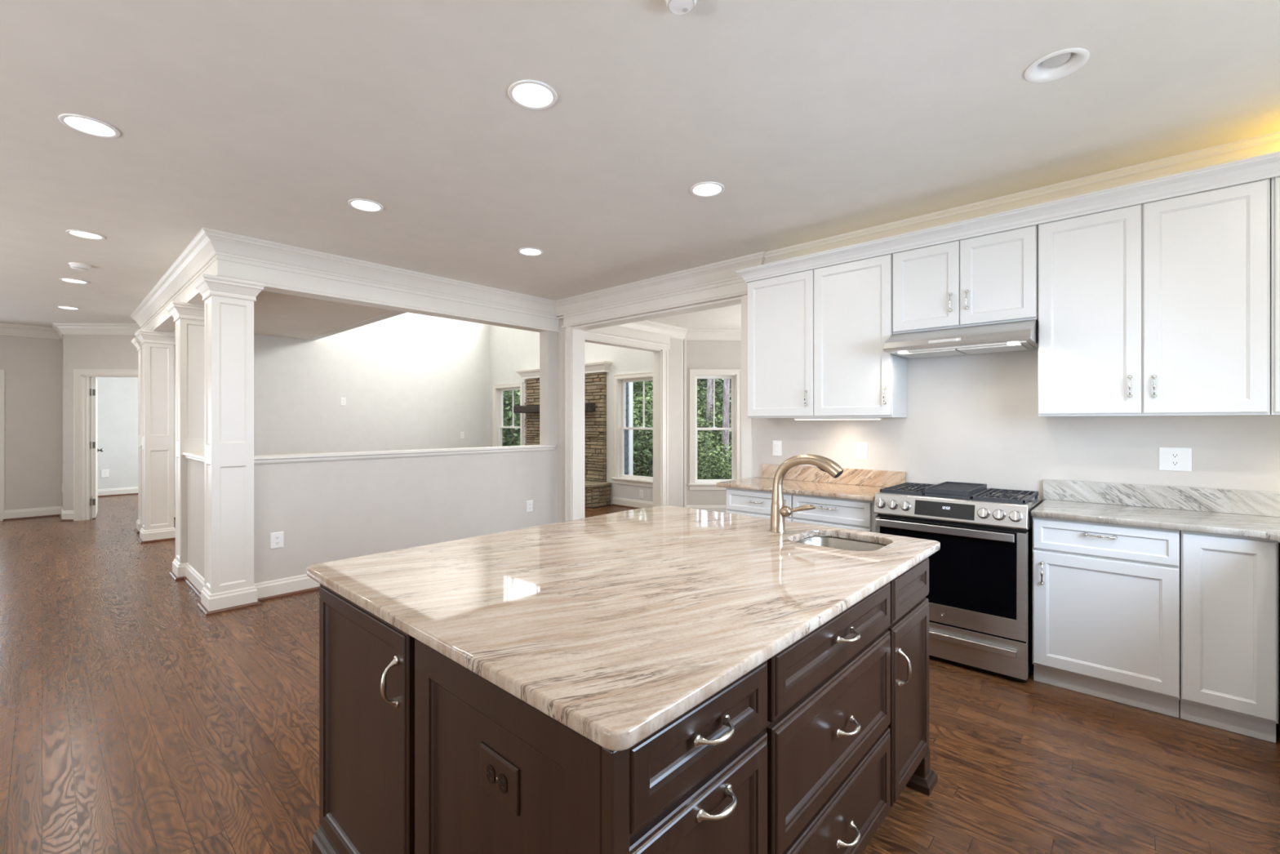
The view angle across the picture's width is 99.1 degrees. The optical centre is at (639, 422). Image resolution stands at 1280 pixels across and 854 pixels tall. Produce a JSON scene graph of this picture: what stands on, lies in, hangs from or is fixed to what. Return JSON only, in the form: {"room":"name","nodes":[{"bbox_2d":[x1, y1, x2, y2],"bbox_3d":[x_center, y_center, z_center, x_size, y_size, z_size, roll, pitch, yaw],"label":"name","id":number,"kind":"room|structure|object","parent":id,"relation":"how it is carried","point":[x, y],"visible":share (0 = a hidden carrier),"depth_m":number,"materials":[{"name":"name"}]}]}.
{"room":"kitchen","nodes":[
{"label":"kitchen","id":0,"kind":"room"},
{"bbox_2d":[0,334,63,510],"bbox_3d":[-9.479,-0.005,6.726,0.730,2.750,3.550,0,0,42],"label":"wall","id":1,"kind":"structure","parent":0,"point":[33,367],"depth_m":7.86,"materials":[{"name":"beige paint"}]},
{"bbox_2d":[0,369,4,520],"bbox_3d":[-9.324,0.315,7.266,0.110,2.110,1.128,0,0,42],"label":"door","id":2,"kind":"structure","parent":1,"relation":"in","point":[2,371],"depth_m":7.63,"materials":[{"name":"white paint"}]},
{"bbox_2d":[3,506,73,520],"bbox_3d":[-8.406,1.301,7.838,1.027,0.138,0.456,0,0,2],"label":"baseboard","id":3,"kind":"structure","parent":1,"relation":"attached to","point":[23,513],"depth_m":7.80,"materials":[{"name":"white paint"}]},
{"bbox_2d":[0,322,141,339],"bbox_3d":[-9.028,-1.305,7.106,4.632,0.150,1.264,0,0,-27],"label":"trim","id":4,"kind":"structure","parent":1,"relation":"attached to","point":[58,330],"depth_m":7.63,"materials":[{"name":"white paint"}]},
{"bbox_2d":[63,334,137,511],"bbox_3d":[-7.395,-0.005,7.723,1.340,2.750,0.120,0,0,-3],"label":"wall","id":5,"kind":"structure","parent":0,"point":[80,351],"depth_m":7.64,"materials":[{"name":"beige paint"}]},
{"bbox_2d":[73,368,137,520],"bbox_3d":[-7.691,0.312,7.818,1.542,2.115,0.545,0,0,24],"label":"door","id":6,"kind":"structure","parent":5,"relation":"in","point":[82,377],"depth_m":7.65,"materials":[{"name":"white paint"}]},
{"bbox_2d":[91,377,137,489],"bbox_3d":[-7.618,-0.005,9.935,4.050,2.750,4.000,0,0,42],"label":"wall","id":7,"kind":"structure","parent":0,"point":[117,397],"depth_m":10.29,"materials":[{"name":"grey paint"}]},
{"bbox_2d":[91,486,137,497],"bbox_3d":[-8.002,1.301,10.219,2.800,0.138,3.600,0,0,42],"label":"baseboard","id":8,"kind":"structure","parent":7,"relation":"attached to","point":[122,491],"depth_m":10.27,"materials":[{"name":"white paint"}]},
{"bbox_2d":[181,454,204,577],"bbox_3d":[-3.589,0.828,4.501,1.050,1.085,0.163,0,0,42],"label":"wall","id":9,"kind":"structure","parent":0,"point":[192,471],"depth_m":4.64,"materials":[{"name":"beige paint"}]},
{"bbox_2d":[182,451,204,462],"bbox_3d":[-3.571,0.291,4.513,1.060,0.062,0.190,0,0,42],"label":"trim","id":10,"kind":"structure","parent":9,"relation":"attached to","point":[198,456],"depth_m":4.52,"materials":[{"name":"white paint"}]},
{"bbox_2d":[183,562,204,598],"bbox_3d":[-3.623,1.301,4.456,1.040,0.138,0.034,0,0,42],"label":"baseboard","id":11,"kind":"structure","parent":9,"relation":"attached to","point":[193,578],"depth_m":4.52,"materials":[{"name":"white paint"}]},
{"bbox_2d":[172,312,489,508],"bbox_3d":[-5.026,-1.280,9.667,0.140,5.300,5.300,0,0,42],"label":"wall","id":12,"kind":"structure","parent":0,"point":[406,380],"depth_m":9.88,"materials":[{"name":"grey paint"}]},
{"bbox_2d":[306,311,406,340],"bbox_3d":[-2.430,-2.653,8.543,5.210,2.554,3.460,0,0,42],"label":"wall","id":13,"kind":"structure","parent":0,"point":[393,313],"depth_m":7.66,"materials":[{"name":"grey paint"}]},
{"bbox_2d":[129,226,556,327],"bbox_3d":[-3.730,-1.305,6.667,4.740,0.150,3.285,0,0,42],"label":"trim","id":14,"kind":"structure","parent":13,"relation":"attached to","point":[208,243],"depth_m":4.74,"materials":[{"name":"white paint"}]},
{"bbox_2d":[212,254,681,583],"bbox_3d":[-1.291,-0.005,6.098,0.170,2.750,5.535,0,0,42],"label":"wall","id":15,"kind":"structure","parent":0,"point":[326,511],"depth_m":5.04,"materials":[{"name":"beige paint"}]},
{"bbox_2d":[270,531,284,549],"bbox_3d":[-2.849,0.924,4.288,0.008,0.125,0.090,0,0,42],"label":"wall outlet","id":16,"kind":"object","parent":15,"relation":"attached to","point":[277,539],"visible":1,"depth_m":4.29,"materials":[{"name":"white plastic"}]},
{"bbox_2d":[253,573,319,601],"bbox_3d":[-1.897,1.301,5.212,0.170,0.138,2.960,0,0,42],"label":"baseboard","id":17,"kind":"structure","parent":15,"relation":"attached to","point":[279,588],"depth_m":4.32,"materials":[{"name":"white paint"}]},
{"bbox_2d":[253,444,555,464],"bbox_3d":[-2.031,0.291,5.287,0.200,0.062,2.930,0,0,42],"label":"trim","id":18,"kind":"structure","parent":15,"relation":"attached to","point":[331,456],"depth_m":4.92,"materials":[{"name":"white paint"}]},
{"bbox_2d":[584,326,670,506],"bbox_3d":[-0.226,0.070,7.248,0.184,2.600,1.800,0,0,42],"label":"trim","id":19,"kind":"structure","parent":15,"relation":"attached to","point":[660,345],"depth_m":7.75,"materials":[{"name":"white paint"}]},
{"bbox_2d":[489,324,684,506],"bbox_3d":[-1.283,-1.280,9.940,5.300,5.300,0.150,0,0,42],"label":"wall","id":20,"kind":"structure","parent":0,"point":[511,349],"depth_m":9.43,"materials":[{"name":"grey paint"}]},
{"bbox_2d":[493,382,523,446],"bbox_3d":[-2.657,0.105,11.157,1.100,1.800,0.205,0,0,42],"label":"window","id":21,"kind":"structure","parent":20,"relation":"in","point":[498,389],"depth_m":11.42,"materials":[{"name":"white paint"}]},
{"bbox_2d":[610,371,653,487],"bbox_3d":[0.009,0.105,8.723,1.160,1.800,0.205,0,0,42],"label":"window","id":22,"kind":"structure","parent":20,"relation":"in","point":[620,380],"depth_m":9.00,"materials":[{"name":"white paint"}]},
{"bbox_2d":[624,382,632,475],"bbox_3d":[-0.955,0.270,10.355,1.425,3.400,0.885,0,0,42],"label":"chase","id":23,"kind":"object","parent":22,"relation":"attached to","point":[628,433],"visible":0.12,"depth_m":10.14,"materials":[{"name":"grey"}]},
{"bbox_2d":[611,496,653,508],"bbox_3d":[-0.082,1.301,8.505,1.310,0.138,0.350,0,0,42],"label":"baseboard","id":24,"kind":"structure","parent":20,"relation":"attached to","point":[617,501],"depth_m":8.78,"materials":[{"name":"white paint"}]},
{"bbox_2d":[0,0,1279,338],"bbox_3d":[-3.353,-1.440,6.041,15.700,0.120,10.800,0,0,42],"label":"ceiling","id":25,"kind":"structure","parent":0,"point":[815,120],"depth_m":2.54,"materials":[{"name":"paint"}]},
{"bbox_2d":[58,277,88,284],"bbox_3d":[-5.500,-1.375,5.307,0.204,0.009,0.204,0,0,42],"label":"recessed light","id":26,"kind":"object","parent":25,"relation":"in","point":[68,280],"visible":1,"depth_m":5.31,"materials":[{"name":"white"}]},
{"bbox_2d":[68,262,91,271],"bbox_3d":[-4.893,-1.357,4.770,0.139,0.045,0.139,0,0,42],"label":"smoke detector","id":27,"kind":"object","parent":25,"relation":"attached to","point":[77,266],"visible":1,"depth_m":4.74,"materials":[{"name":"white plastic"}]},
{"bbox_2d":[65,229,105,239],"bbox_3d":[-4.064,-1.375,4.002,0.204,0.009,0.204,0,0,42],"label":"recessed light","id":28,"kind":"object","parent":25,"relation":"in","point":[80,233],"visible":1,"depth_m":4.00,"materials":[{"name":"white"}]},
{"bbox_2d":[70,231,100,238],"bbox_3d":[-4.064,-1.377,4.002,0.158,0.005,0.158,0,0,-34],"label":"diffuser","id":29,"kind":"object","parent":28,"relation":"attached to","point":[84,234],"depth_m":3.99,"materials":[{"name":"white plastic"}]},
{"bbox_2d":[57,113,119,138],"bbox_3d":[-2.557,-1.375,2.538,0.204,0.009,0.204,0,0,42],"label":"recessed light","id":30,"kind":"object","parent":25,"relation":"in","point":[83,124],"visible":1,"depth_m":2.53,"materials":[{"name":"white plastic"}]},
{"bbox_2d":[65,116,113,135],"bbox_3d":[-2.557,-1.377,2.538,0.158,0.005,0.158,0,0,-34],"label":"diffuser","id":31,"kind":"object","parent":30,"relation":"attached to","point":[81,124],"depth_m":2.53,"materials":[{"name":"white plastic"}]},
{"bbox_2d":[142,259,212,332],"bbox_3d":[-4.781,-1.215,5.642,4.370,0.330,0.155,0,0,42],"label":"beam along hall","id":32,"kind":"structure","parent":25,"relation":"attached to","point":[169,326],"depth_m":5.57,"materials":[{"name":"white paint"}]},
{"bbox_2d":[347,198,383,212],"bbox_3d":[-1.739,-1.375,3.464,0.204,0.009,0.204,0,0,42],"label":"recessed light","id":33,"kind":"object","parent":25,"relation":"in","point":[364,205],"visible":1,"depth_m":3.46,"materials":[{"name":"white plastic"}]},
{"bbox_2d":[351,200,379,210],"bbox_3d":[-1.739,-1.377,3.464,0.158,0.005,0.158,0,0,-43],"label":"diffuser","id":34,"kind":"object","parent":33,"relation":"attached to","point":[358,205],"depth_m":3.46,"materials":[{"name":"white plastic"}]},
{"bbox_2d":[517,247,543,256],"bbox_3d":[-0.883,-1.375,4.402,0.204,0.009,0.204,0,0,42],"label":"recessed light","id":35,"kind":"object","parent":25,"relation":"in","point":[531,251],"visible":1,"depth_m":4.39,"materials":[{"name":"white plastic"}]},
{"bbox_2d":[520,248,540,254],"bbox_3d":[-0.883,-1.377,4.402,0.158,0.005,0.158,0,0,38],"label":"diffuser","id":36,"kind":"object","parent":35,"relation":"attached to","point":[523,251],"depth_m":4.40,"materials":[{"name":"white plastic"}]},
{"bbox_2d":[507,80,557,110],"bbox_3d":[-0.451,-1.375,2.297,0.204,0.009,0.204,0,0,42],"label":"recessed light","id":37,"kind":"object","parent":25,"relation":"in","point":[527,94],"visible":1,"depth_m":2.29,"materials":[{"name":"white plastic"}]},
{"bbox_2d":[513,84,551,106],"bbox_3d":[-0.451,-1.377,2.297,0.158,0.005,0.158,0,0,29],"label":"diffuser","id":38,"kind":"object","parent":37,"relation":"attached to","point":[524,95],"depth_m":2.29,"materials":[{"name":"white plastic"}]},
{"bbox_2d":[664,0,697,15],"bbox_3d":[0.133,-1.357,1.754,0.112,0.045,0.112,0,0,42],"label":"smoke detector","id":39,"kind":"object","parent":25,"relation":"attached to","point":[677,7],"visible":1,"depth_m":1.76,"materials":[{"name":"white plastic"}]},
{"bbox_2d":[689,182,724,197],"bbox_3d":[0.397,-1.375,3.226,0.204,0.009,0.204,0,0,42],"label":"recessed light","id":40,"kind":"object","parent":25,"relation":"in","point":[704,189],"visible":1,"depth_m":3.22,"materials":[{"name":"white plastic"}]},
{"bbox_2d":[693,183,720,195],"bbox_3d":[0.397,-1.377,3.226,0.158,0.005,0.158,0,0,29],"label":"diffuser","id":41,"kind":"object","parent":40,"relation":"attached to","point":[700,188],"depth_m":3.22,"materials":[{"name":"white plastic"}]},
{"bbox_2d":[1023,48,1089,83],"bbox_3d":[1.607,-1.421,2.108,0.202,0.100,0.202,0,0,42],"label":"recessed light","id":42,"kind":"object","parent":25,"relation":"in","point":[1058,64],"visible":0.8,"depth_m":2.12,"materials":[{"name":"white plastic"}]},
{"bbox_2d":[0,493,1279,853],"bbox_3d":[-3.476,1.430,6.018,15.550,0.120,10.600,0,0,42],"label":"floor","id":43,"kind":"structure","parent":0,"point":[135,719],"depth_m":2.34,"materials":[{"name":"brown wood"}]},
{"bbox_2d":[131,337,142,533],"bbox_3d":[-6.242,0.161,6.997,0.375,2.419,0.375,0,0,42],"label":"column","id":44,"kind":"structure","parent":43,"relation":"on","point":[135,341],"depth_m":6.93,"materials":[{"name":"white paint"}]},
{"bbox_2d":[134,329,175,543],"bbox_3d":[-5.664,0.161,6.414,0.375,2.419,0.375,0,0,42],"label":"column","id":45,"kind":"structure","parent":43,"relation":"on","point":[157,347],"depth_m":6.33,"materials":[{"name":"white paint"}]},
{"bbox_2d":[165,300,204,580],"bbox_3d":[-4.037,0.161,4.963,0.375,2.419,0.375,0,0,42],"label":"column","id":46,"kind":"structure","parent":43,"relation":"on","point":[188,317],"depth_m":4.86,"materials":[{"name":"white paint"}]},
{"bbox_2d":[192,273,265,615],"bbox_3d":[-3.091,0.161,4.108,0.375,2.419,0.375,0,0,42],"label":"column","id":47,"kind":"structure","parent":43,"relation":"on","point":[228,303],"depth_m":4.03,"materials":[{"name":"white paint"}]},
{"bbox_2d":[311,583,415,853],"bbox_3d":[-0.626,0.928,1.659,0.649,0.882,0.521,0,0,42],"label":"base cabinet","id":48,"kind":"object","parent":43,"relation":"on","point":[366,663],"visible":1,"depth_m":1.49,"materials":[{"name":"brown wood"}]},
{"bbox_2d":[513,360,613,507],"bbox_3d":[-1.553,0.179,9.719,2.520,2.382,0.540,0,0,42],"label":"fireplace","id":49,"kind":"object","parent":43,"relation":"on","point":[597,489],"visible":0.41,"depth_m":9.26,"materials":[{"name":"brown stone"}]},
{"bbox_2d":[414,639,767,853],"bbox_3d":[-0.115,0.928,1.209,0.708,0.882,0.496,0,0,42],"label":"base cabinet","id":50,"kind":"object","parent":43,"relation":"on","point":[697,784],"visible":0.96,"depth_m":1.02,"materials":[{"name":"brown wood"}]},
{"bbox_2d":[480,741,519,816],"bbox_3d":[-0.272,0.680,1.045,0.128,0.086,0.008,0,0,42],"label":"wall outlet","id":51,"kind":"object","parent":50,"relation":"attached to","point":[499,776],"visible":1,"depth_m":1.03,"materials":[{"name":"brown plastic"}]},
{"bbox_2d":[486,764,495,783],"bbox_3d":[-0.288,0.680,1.057,0.027,0.034,0.004,0,0,42],"label":"receptacle","id":52,"kind":"object","parent":51,"relation":"attached to","point":[491,768],"depth_m":1.05,"materials":[{"name":"brown plastic"}]},
{"bbox_2d":[498,773,507,793],"bbox_3d":[-0.258,0.680,1.030,0.027,0.034,0.004,0,0,42],"label":"receptacle","id":53,"kind":"object","parent":51,"relation":"attached to","point":[503,777],"depth_m":1.03,"materials":[{"name":"brown plastic"}]},
{"bbox_2d":[725,487,793,521],"bbox_3d":[1.021,0.927,4.143,0.549,0.883,0.597,0,0,42],"label":"base cabinet","id":54,"kind":"object","parent":43,"relation":"on","point":[754,503],"visible":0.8,"depth_m":3.98,"materials":[{"name":"white paint"}]},
{"bbox_2d":[715,476,893,501],"bbox_3d":[1.209,0.471,3.975,1.175,0.030,0.592,0,0,42],"label":"countertop","id":55,"kind":"structure","parent":54,"relation":"on","point":[861,492],"depth_m":3.87,"materials":[{"name":"beige stone"}]},
{"bbox_2d":[764,582,890,853],"bbox_3d":[0.078,0.928,1.903,1.358,0.882,0.784,0,0,42],"label":"base cabinet","id":56,"kind":"object","parent":43,"relation":"on","point":[828,691],"visible":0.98,"depth_m":1.43,"materials":[{"name":"brown wood"}]},
{"bbox_2d":[306,504,940,751],"bbox_3d":[0.045,0.471,1.921,1.407,0.030,1.772,0,0,42],"label":"countertop","id":57,"kind":"structure","parent":56,"relation":"on","point":[613,627],"depth_m":1.42,"materials":[{"name":"beige stone"}]},
{"bbox_2d":[769,453,843,532],"bbox_3d":[0.670,0.291,2.216,0.311,0.328,0.065,0,0,42],"label":"faucet","id":58,"kind":"object","parent":57,"relation":"on","point":[779,511],"visible":1,"depth_m":2.25,"materials":[{"name":"beige metal"}]},
{"bbox_2d":[796,536,885,551],"bbox_3d":[0.781,0.573,2.135,0.379,0.171,0.361,0,0,42],"label":"sink","id":59,"kind":"object","parent":57,"relation":"in","point":[826,541],"visible":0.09,"depth_m":2.28,"materials":[{"name":"metal"}]},
{"bbox_2d":[792,493,877,532],"bbox_3d":[1.435,0.927,3.764,0.565,0.883,0.597,0,0,42],"label":"base cabinet","id":60,"kind":"object","parent":43,"relation":"on","point":[847,513],"visible":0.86,"depth_m":3.55,"materials":[{"name":"white paint"}]},
{"bbox_2d":[886,557,937,806],"bbox_3d":[0.497,0.928,2.362,1.358,0.882,0.455,0,0,42],"label":"base cabinet","id":61,"kind":"object","parent":43,"relation":"on","point":[908,628],"visible":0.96,"depth_m":1.93,"materials":[{"name":"brown wood"}]},
{"bbox_2d":[873,481,1042,682],"bbox_3d":[1.905,0.876,3.283,0.769,0.983,0.642,0,0,42],"label":"gas range","id":62,"kind":"object","parent":43,"relation":"on","point":[980,597],"visible":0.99,"depth_m":2.99,"materials":[{"name":"silver metal"}]},
{"bbox_2d":[902,488,1042,509],"bbox_3d":[1.927,0.462,3.307,0.765,0.024,0.573,0,0,42],"label":"cooktop","id":63,"kind":"object","parent":62,"relation":"in","point":[1033,502],"depth_m":3.05,"materials":[{"name":"metal"}]},
{"bbox_2d":[1032,516,1179,717],"bbox_3d":[2.427,0.927,2.859,0.550,0.883,0.597,0,0,42],"label":"base cabinet","id":64,"kind":"object","parent":43,"relation":"on","point":[1106,596],"visible":1,"depth_m":2.65,"materials":[{"name":"white paint"}]},
{"bbox_2d":[1179,530,1278,742],"bbox_3d":[2.751,0.927,2.585,0.291,0.883,0.565,0,0,42],"label":"base cabinet","id":65,"kind":"object","parent":43,"relation":"on","point":[1228,584],"visible":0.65,"depth_m":2.38,"materials":[{"name":"white paint"}]},
{"bbox_3d":[2.186,0.928,1.220,0.710,0.883,2.350,0,0,42],"label":"base cabinet","id":66,"kind":"object","parent":43,"relation":"on","visible":0},
{"bbox_2d":[1031,499,1279,542],"bbox_3d":[2.033,0.471,1.683,1.558,0.030,2.867,0,0,42],"label":"countertop","id":67,"kind":"structure","parent":66,"relation":"on","point":[1268,527],"depth_m":2.62,"materials":[{"name":"stone"}]},
{"bbox_2d":[686,340,741,505],"bbox_3d":[1.248,-0.005,8.236,1.310,2.750,0.150,0,0,-3],"label":"wall","id":68,"kind":"structure","parent":0,"point":[700,354],"depth_m":8.15,"materials":[{"name":"beige paint"}]},
{"bbox_2d":[684,338,686,507],"bbox_3d":[0.675,0.065,8.125,0.035,2.610,0.020,0,0,-3],"label":"trim","id":69,"kind":"structure","parent":68,"relation":"attached to","point":[685,340],"depth_m":8.12,"materials":[{"name":"white paint"}]},
{"bbox_2d":[687,368,741,489],"bbox_3d":[1.127,0.105,8.203,0.845,1.800,0.205,0,0,-3],"label":"window","id":70,"kind":"structure","parent":68,"relation":"in","point":[735,375],"depth_m":8.15,"materials":[{"name":"white paint"}]},
{"bbox_2d":[557,296,1279,704],"bbox_3d":[1.315,-0.005,4.399,6.290,2.750,0.170,0,0,42],"label":"wall","id":71,"kind":"structure","parent":0,"point":[971,418],"depth_m":3.40,"materials":[{"name":"beige paint"}]},
{"bbox_2d":[140,256,559,332],"bbox_3d":[-3.696,-1.134,6.695,4.552,0.168,3.197,0,0,42],"label":"trim","id":72,"kind":"structure","parent":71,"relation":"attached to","point":[268,285],"depth_m":4.86,"materials":[{"name":"white paint"}]},
{"bbox_2d":[560,278,752,520],"bbox_3d":[0.099,0.070,5.492,2.496,2.600,0.236,0,0,42],"label":"trim","id":73,"kind":"structure","parent":71,"relation":"attached to","point":[575,335],"depth_m":5.90,"materials":[{"name":"white paint"}]},
{"bbox_2d":[773,440,782,456],"bbox_3d":[1.118,0.210,4.456,0.080,0.125,0.010,0,0,42],"label":"light switch","id":74,"kind":"object","parent":71,"relation":"attached to","point":[777,445],"visible":1,"depth_m":4.45,"materials":[{"name":"white plastic"}]},
{"bbox_2d":[746,253,906,417],"bbox_3d":[1.333,-0.572,4.020,1.081,1.073,0.357,0,0,42],"label":"upper cabinet","id":75,"kind":"object","parent":71,"relation":"attached to","point":[816,338],"visible":0.99,"depth_m":3.85,"materials":[{"name":"white paint"}]},
{"bbox_2d":[794,417,881,420],"bbox_3d":[1.392,-0.027,3.882,0.620,0.016,0.040,0,0,42],"label":"light","id":76,"kind":"object","parent":75,"relation":"attached to","point":[858,418],"visible":0.95,"depth_m":3.83,"materials":[{"name":"white plastic"}]},
{"bbox_2d":[762,463,906,488],"bbox_3d":[1.431,0.398,4.155,1.110,0.116,0.030,0,0,42],"label":"backsplash","id":77,"kind":"structure","parent":71,"relation":"attached to","point":[886,478],"depth_m":4.05,"materials":[{"name":"beige stone"}]},
{"bbox_2d":[855,441,867,459],"bbox_3d":[1.621,0.206,3.997,0.085,0.125,0.008,0,0,42],"label":"wall outlet","id":78,"kind":"object","parent":71,"relation":"attached to","point":[861,448],"visible":1,"depth_m":3.99,"materials":[{"name":"white plastic"}]},
{"bbox_2d":[555,131,1279,319],"bbox_3d":[1.273,-1.288,4.234,6.130,0.185,0.130,0,0,42],"label":"trim","id":79,"kind":"structure","parent":71,"relation":"attached to","point":[725,270],"depth_m":3.67,"materials":[{"name":"white paint"}]},
{"bbox_2d":[883,319,1038,358],"bbox_3d":[1.968,-0.501,3.340,0.758,0.143,0.506,0,0,42],"label":"range hood","id":80,"kind":"object","parent":71,"relation":"attached to","point":[1019,335],"visible":0.98,"depth_m":3.19,"materials":[{"name":"silver metal"}]},
{"bbox_2d":[893,224,1038,333],"bbox_3d":[2.018,-0.842,3.395,0.765,0.533,0.357,0,0,42],"label":"upper cabinet","id":81,"kind":"object","parent":71,"relation":"attached to","point":[992,278],"visible":0.97,"depth_m":3.25,"materials":[{"name":"white paint"}]},
{"bbox_2d":[735,151,1279,282],"bbox_3d":[2.162,-1.144,3.244,3.473,0.092,0.385,0,0,42],"label":"crown molding","id":82,"kind":"structure","parent":71,"relation":"attached to","point":[1264,166],"depth_m":2.97,"materials":[{"name":"white paint"}]},
{"bbox_2d":[1038,177,1270,416],"bbox_3d":[2.618,-0.572,2.847,0.852,1.073,0.357,0,0,42],"label":"upper cabinet","id":83,"kind":"object","parent":71,"relation":"attached to","point":[1160,308],"visible":1,"depth_m":2.70,"materials":[{"name":"white paint"}]},
{"bbox_2d":[1043,479,1279,516],"bbox_3d":[2.985,0.396,2.735,1.560,0.118,0.030,0,0,42],"label":"backsplash","id":84,"kind":"structure","parent":71,"relation":"attached to","point":[1260,503],"depth_m":2.89,"materials":[{"name":"stone"}]},
{"bbox_2d":[1158,447,1191,471],"bbox_3d":[2.833,0.194,2.891,0.125,0.125,0.008,0,0,42],"label":"wall outlet","id":85,"kind":"object","parent":71,"relation":"attached to","point":[1170,459],"visible":1,"depth_m":2.89,"materials":[{"name":"white plastic"}]},
{"bbox_2d":[1264,176,1279,415],"bbox_3d":[3.205,-0.572,2.333,0.701,1.073,0.325,0,0,42],"label":"upper cabinet","id":86,"kind":"object","parent":71,"relation":"attached to","point":[1275,181],"visible":0.58,"depth_m":2.45,"materials":[{"name":"white paint"}]},
{"label":"outside","id":87,"kind":"structure","parent":0,"visible":0},
{"bbox_3d":[11.175,2.295,34.484,90.000,0.550,54.000,0,0,42],"label":"ground","id":88,"kind":"structure","parent":87,"visible":0},
{"bbox_2d":[502,389,519,446],"bbox_3d":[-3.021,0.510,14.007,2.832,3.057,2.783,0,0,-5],"label":"shrub","id":89,"kind":"object","parent":88,"relation":"on","point":[507,402],"visible":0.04,"depth_m":13.19,"materials":[{"name":"green plant"}]},
{"bbox_2d":[502,390,519,445],"bbox_3d":[-3.552,0.130,15.013,3.478,3.821,3.539,0,0,-41],"label":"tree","id":90,"kind":"object","parent":88,"relation":"on","point":[518,393],"visible":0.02,"depth_m":13.84,"materials":[{"name":"green plant"}]},
{"bbox_2d":[632,422,653,476],"bbox_3d":[0.130,1.017,11.511,1.855,2.038,1.888,0,0,-21],"label":"shrub","id":91,"kind":"object","parent":88,"relation":"on","point":[637,442],"visible":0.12,"depth_m":11.09,"materials":[{"name":"green plant"}]},
{"bbox_2d":[632,400,653,476],"bbox_3d":[-0.181,0.764,12.502,2.360,2.547,2.319,0,0,24],"label":"shrub","id":92,"kind":"object","parent":88,"relation":"on","point":[637,413],"visible":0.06,"depth_m":12.03,"materials":[{"name":"green plant"}]},
{"bbox_2d":[632,381,653,473],"bbox_3d":[0.044,0.257,14.986,3.246,3.566,3.303,0,0,-37],"label":"shrub","id":93,"kind":"object","parent":88,"relation":"on","point":[637,386],"visible":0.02,"depth_m":14.29,"materials":[{"name":"green plant"}]},
{"bbox_2d":[632,390,710,478],"bbox_3d":[0.472,0.637,12.998,2.596,2.802,2.551,0,0,24],"label":"shrub","id":94,"kind":"object","parent":88,"relation":"on","point":[646,397],"visible":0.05,"depth_m":12.64,"materials":[{"name":"green plant"}]},
{"bbox_2d":[632,382,719,456],"bbox_3d":[0.629,-1.768,15.513,3.572,7.604,3.537,0,0,6],"label":"tree","id":95,"kind":"object","parent":88,"relation":"on","point":[704,395],"visible":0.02,"depth_m":14.86,"materials":[{"name":"green plant"}]},
{"bbox_2d":[648,402,731,479],"bbox_3d":[1.306,0.764,12.988,2.360,2.547,2.319,0,0,-30],"label":"shrub","id":96,"kind":"object","parent":88,"relation":"on","point":[699,416],"visible":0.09,"depth_m":12.58,"materials":[{"name":"green plant"}]},
{"bbox_2d":[706,378,712,474],"bbox_3d":[1.674,-2.481,13.002,2.196,9.030,2.325,0,0,-23],"label":"tree","id":97,"kind":"object","parent":88,"relation":"on","point":[709,381],"visible":0.02,"depth_m":12.87,"materials":[{"name":"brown plant"}]},
{"bbox_2d":[697,449,731,479],"bbox_3d":[1.529,1.270,10.506,1.416,1.528,1.391,0,0,-25],"label":"shrub","id":98,"kind":"object","parent":88,"relation":"on","point":[712,466],"visible":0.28,"depth_m":10.34,"materials":[{"name":"green plant"}]},
{"bbox_2d":[697,431,731,479],"bbox_3d":[1.267,1.118,11.511,1.670,1.834,1.699,0,0,-5],"label":"shrub","id":99,"kind":"object","parent":88,"relation":"on","point":[704,437],"visible":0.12,"depth_m":11.32,"materials":[{"name":"green plant"}]},
{"bbox_2d":[697,385,731,476],"bbox_3d":[1.805,0.510,14.486,2.832,3.057,2.782,0,0,-31],"label":"shrub","id":100,"kind":"object","parent":88,"relation":"on","point":[717,403],"visible":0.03,"depth_m":14.34,"materials":[{"name":"green plant"}]},
{"bbox_2d":[697,412,731,479],"bbox_3d":[2.225,0.890,12.995,2.124,2.292,2.087,0,0,37],"label":"shrub","id":101,"kind":"object","parent":88,"relation":"on","point":[717,425],"visible":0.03,"depth_m":12.69,"materials":[{"name":"green plant"}]},
{"bbox_2d":[697,378,731,435],"bbox_3d":[1.772,-2.245,17.498,3.608,8.555,3.712,0,0,-28],"label":"tree","id":102,"kind":"object","parent":88,"relation":"on","point":[702,380],"visible":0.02,"depth_m":16.84,"materials":[{"name":"green plant"}]},
{"bbox_2d":[720,378,729,477],"bbox_3d":[1.860,-2.719,12.001,2.447,9.505,2.312,0,0,30],"label":"tree","id":103,"kind":"object","parent":88,"relation":"on","point":[726,406],"visible":0.02,"depth_m":11.86,"materials":[{"name":"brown plant"}]},
{"bbox_3d":[2.279,-0.005,5.844,3.716,2.750,3.264,0,0,42],"label":"wall","id":104,"kind":"structure","parent":0,"visible":0},
{"bbox_2d":[611,320,741,340],"bbox_3d":[1.846,-1.305,6.137,4.450,0.150,3.114,0,0,42],"label":"trim","id":105,"kind":"structure","parent":104,"relation":"attached to","point":[647,326],"depth_m":8.02,"materials":[{"name":"white paint"}]},
{"bbox_2d":[686,505,725,512],"bbox_3d":[2.750,1.301,7.260,4.488,0.138,0.722,0,0,31],"label":"baseboard","id":106,"kind":"structure","parent":104,"relation":"attached to","point":[722,508],"depth_m":8.14,"materials":[{"name":"white paint"}]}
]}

